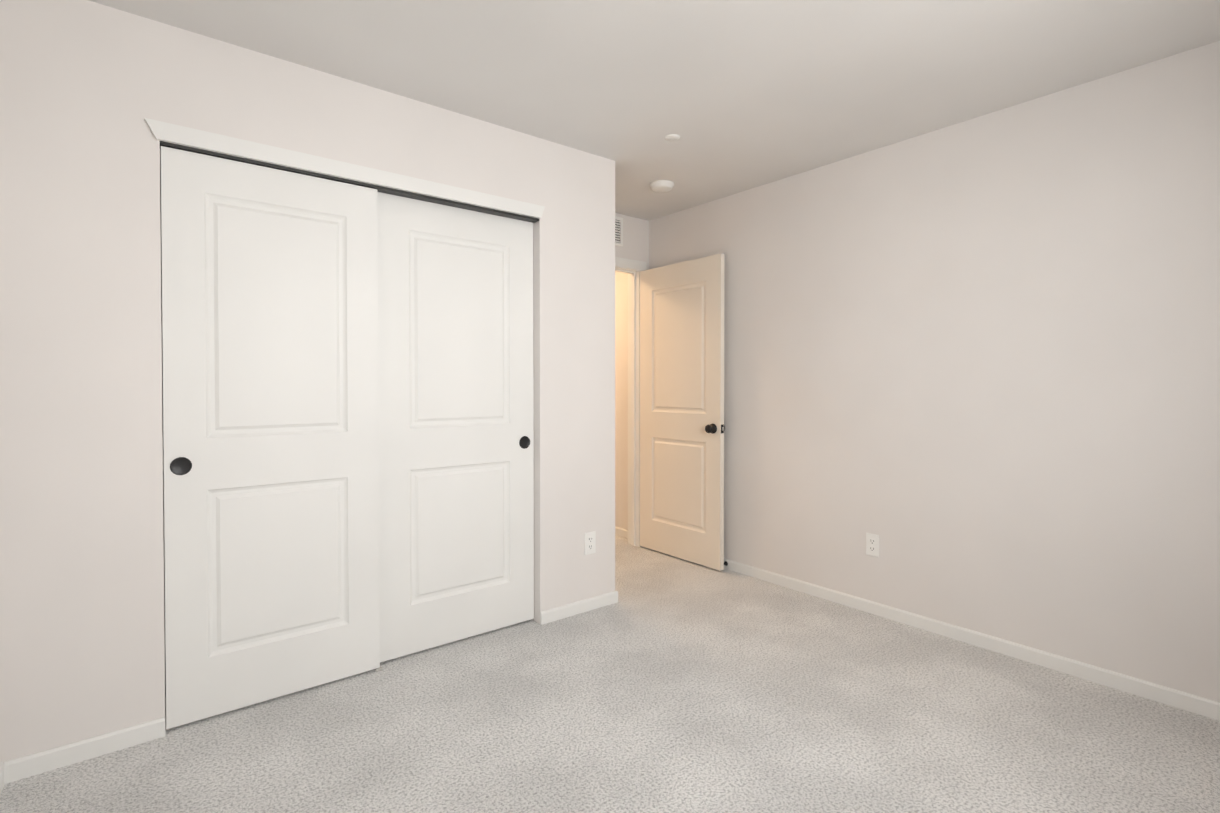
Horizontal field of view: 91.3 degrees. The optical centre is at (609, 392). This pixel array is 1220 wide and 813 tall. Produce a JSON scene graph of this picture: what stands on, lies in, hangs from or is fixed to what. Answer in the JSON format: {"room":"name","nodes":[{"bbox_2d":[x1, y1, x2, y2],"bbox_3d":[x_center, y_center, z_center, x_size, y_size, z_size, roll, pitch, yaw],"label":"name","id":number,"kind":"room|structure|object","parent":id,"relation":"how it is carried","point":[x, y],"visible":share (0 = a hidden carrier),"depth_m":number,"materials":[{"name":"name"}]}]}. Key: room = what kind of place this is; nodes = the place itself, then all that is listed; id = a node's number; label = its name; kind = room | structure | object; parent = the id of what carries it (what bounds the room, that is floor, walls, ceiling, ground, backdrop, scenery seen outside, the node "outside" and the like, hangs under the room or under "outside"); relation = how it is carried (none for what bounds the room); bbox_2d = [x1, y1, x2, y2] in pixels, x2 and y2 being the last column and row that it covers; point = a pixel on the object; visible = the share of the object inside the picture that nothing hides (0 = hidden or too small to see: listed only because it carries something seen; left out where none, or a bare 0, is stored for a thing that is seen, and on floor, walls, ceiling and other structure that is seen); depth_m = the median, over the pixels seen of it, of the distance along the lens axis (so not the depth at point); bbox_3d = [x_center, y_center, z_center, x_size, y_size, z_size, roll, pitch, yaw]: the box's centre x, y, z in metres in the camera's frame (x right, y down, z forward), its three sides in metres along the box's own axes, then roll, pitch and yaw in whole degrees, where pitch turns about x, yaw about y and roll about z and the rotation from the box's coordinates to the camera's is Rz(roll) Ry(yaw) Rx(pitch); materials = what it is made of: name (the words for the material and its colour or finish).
{"room":"empty bedroom","nodes":[
{"label":"empty bedroom","id":0,"kind":"room"},
{"bbox_2d":[0,0,614,762],"bbox_3d":[-0.940,-0.048,2.570,2.390,2.420,0.120,-1,1,-39],"label":"wall","id":1,"kind":"structure","parent":0,"point":[86,88],"depth_m":1.96,"materials":[{"name":"paint"}]},
{"bbox_2d":[4,717,165,783],"bbox_3d":[-1.668,1.140,1.914,0.388,0.062,0.012,-1,1,-39],"label":"baseboard","id":2,"kind":"structure","parent":1,"relation":"attached to","point":[19,768],"depth_m":1.90,"materials":[{"name":"paint"}]},
{"bbox_2d":[160,146,379,729],"bbox_3d":[-1.255,0.156,2.275,0.719,1.996,0.038,-1,1,-39],"label":"closet door","id":3,"kind":"structure","parent":1,"relation":"in","point":[269,276],"depth_m":2.23,"materials":[{"name":"paint"}]},
{"bbox_2d":[144,118,544,218],"bbox_3d":[-0.937,-0.887,2.473,1.565,0.060,0.018,-1,1,-39],"label":"trim","id":4,"kind":"structure","parent":1,"relation":"attached to","point":[196,138],"depth_m":2.33,"materials":[{"name":"paint"}]},
{"bbox_2d":[160,141,538,222],"bbox_3d":[-0.967,-0.867,2.526,1.501,0.038,0.099,-1,1,-39],"label":"track rail","id":5,"kind":"object","parent":1,"relation":"attached to","point":[391,191],"visible":0.39,"depth_m":2.46,"materials":[{"name":"grey metal"}]},
{"bbox_2d":[377,192,533,661],"bbox_3d":[-0.695,0.136,2.784,0.767,2.024,0.038,-1,1,-39],"label":"closet door","id":6,"kind":"structure","parent":1,"relation":"in","point":[456,419],"depth_m":2.74,"materials":[{"name":"paint"}]},
{"bbox_2d":[540,591,617,624],"bbox_3d":[-0.152,1.124,3.135,0.497,0.062,0.012,-1,1,-39],"label":"baseboard","id":7,"kind":"structure","parent":1,"relation":"attached to","point":[572,609],"depth_m":3.12,"materials":[{"name":"paint"}]},
{"bbox_2d":[585,531,595,554],"bbox_3d":[-0.105,0.799,3.172,0.071,0.117,0.007,-1,1,-39],"label":"outlet","id":8,"kind":"object","parent":1,"relation":"attached to","point":[590,542],"visible":1,"depth_m":3.17,"materials":[{"name":"white plastic"}]},
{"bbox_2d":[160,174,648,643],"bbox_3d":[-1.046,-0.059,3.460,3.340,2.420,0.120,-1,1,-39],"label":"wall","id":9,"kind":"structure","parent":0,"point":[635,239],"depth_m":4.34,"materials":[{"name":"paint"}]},
{"bbox_2d":[615,216,622,246],"bbox_3d":[-0.048,-1.151,4.168,0.360,0.205,0.008,-1,1,-39],"label":"air vent","id":10,"kind":"object","parent":9,"relation":"in","point":[618,233],"visible":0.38,"depth_m":4.26,"materials":[{"name":"white plastic"}]},
{"bbox_2d":[615,257,645,546],"bbox_3d":[-0.120,0.087,4.209,0.884,2.108,0.148,-1,1,-39],"label":"door frame","id":11,"kind":"structure","parent":9,"relation":"attached to","point":[632,268],"depth_m":4.43,"materials":[{"name":"paint"}]},
{"bbox_2d":[640,254,724,570],"bbox_3d":[0.478,0.122,4.097,0.151,2.018,0.776,-1,1,-39],"label":"entry door","id":12,"kind":"structure","parent":11,"relation":"attached to","point":[682,427],"depth_m":4.05,"materials":[{"name":"paint"}]},
{"bbox_2d":[0,535,1219,812],"bbox_3d":[-0.234,1.214,2.468,3.580,0.100,5.490,-1,1,-39],"label":"floor","id":13,"kind":"structure","parent":0,"point":[666,683],"depth_m":2.05,"materials":[{"name":"carpet"}]},
{"bbox_2d":[89,0,1219,220],"bbox_3d":[-0.234,-1.306,2.436,3.580,0.100,5.490,-1,1,-39],"label":"ceiling","id":14,"kind":"structure","parent":0,"point":[737,96],"depth_m":2.25,"materials":[{"name":"paint"}]},
{"bbox_2d":[649,180,673,191],"bbox_3d":[0.314,-1.254,3.629,0.148,0.035,0.148,-1,1,-39],"label":"smoke detector","id":15,"kind":"object","parent":14,"relation":"attached to","point":[661,185],"visible":1,"depth_m":3.59,"materials":[{"name":"white plastic"}]},
{"bbox_2d":[665,134,679,140],"bbox_3d":[0.309,-1.260,2.945,0.074,0.005,0.074,-1,1,-39],"label":"sprinkler","id":16,"kind":"object","parent":14,"relation":"attached to","point":[672,137],"visible":1,"depth_m":2.94,"materials":[{"name":"white plastic"}]},
{"bbox_2d":[615,41,1219,701],"bbox_3d":[1.113,-0.060,3.537,0.120,2.420,5.490,-1,1,-39],"label":"wall","id":17,"kind":"structure","parent":0,"point":[973,373],"depth_m":2.66,"materials":[{"name":"paint"}]},
{"bbox_2d":[615,527,627,538],"bbox_3d":[-0.187,1.099,5.060,0.012,0.062,1.270,-1,1,-39],"label":"baseboard","id":18,"kind":"structure","parent":17,"relation":"attached to","point":[621,532],"depth_m":4.71,"materials":[{"name":"paint"}]},
{"bbox_2d":[866,533,878,557],"bbox_3d":[1.374,0.796,3.123,0.007,0.117,0.071,-1,1,-39],"label":"outlet","id":19,"kind":"object","parent":17,"relation":"attached to","point":[872,544],"visible":1,"depth_m":3.12,"materials":[{"name":"white plastic"}]},
{"bbox_2d":[724,558,1219,720],"bbox_3d":[1.498,1.126,2.970,0.012,0.062,3.860,-1,1,-39],"label":"baseboard","id":20,"kind":"structure","parent":17,"relation":"attached to","point":[1202,706],"depth_m":2.64,"materials":[{"name":"paint"}]},
{"bbox_3d":[-1.145,-0.025,0.825,0.120,2.420,4.100,-1,1,-39],"label":"wall","id":21,"kind":"structure","parent":0,"visible":0},
{"bbox_2d":[0,763,3,795],"bbox_3d":[-0.856,1.157,0.586,0.012,0.062,3.100,-1,1,-39],"label":"baseboard","id":22,"kind":"structure","parent":21,"relation":"attached to","point":[1,776],"depth_m":1.76,"materials":[{"name":"paint"}]}
]}

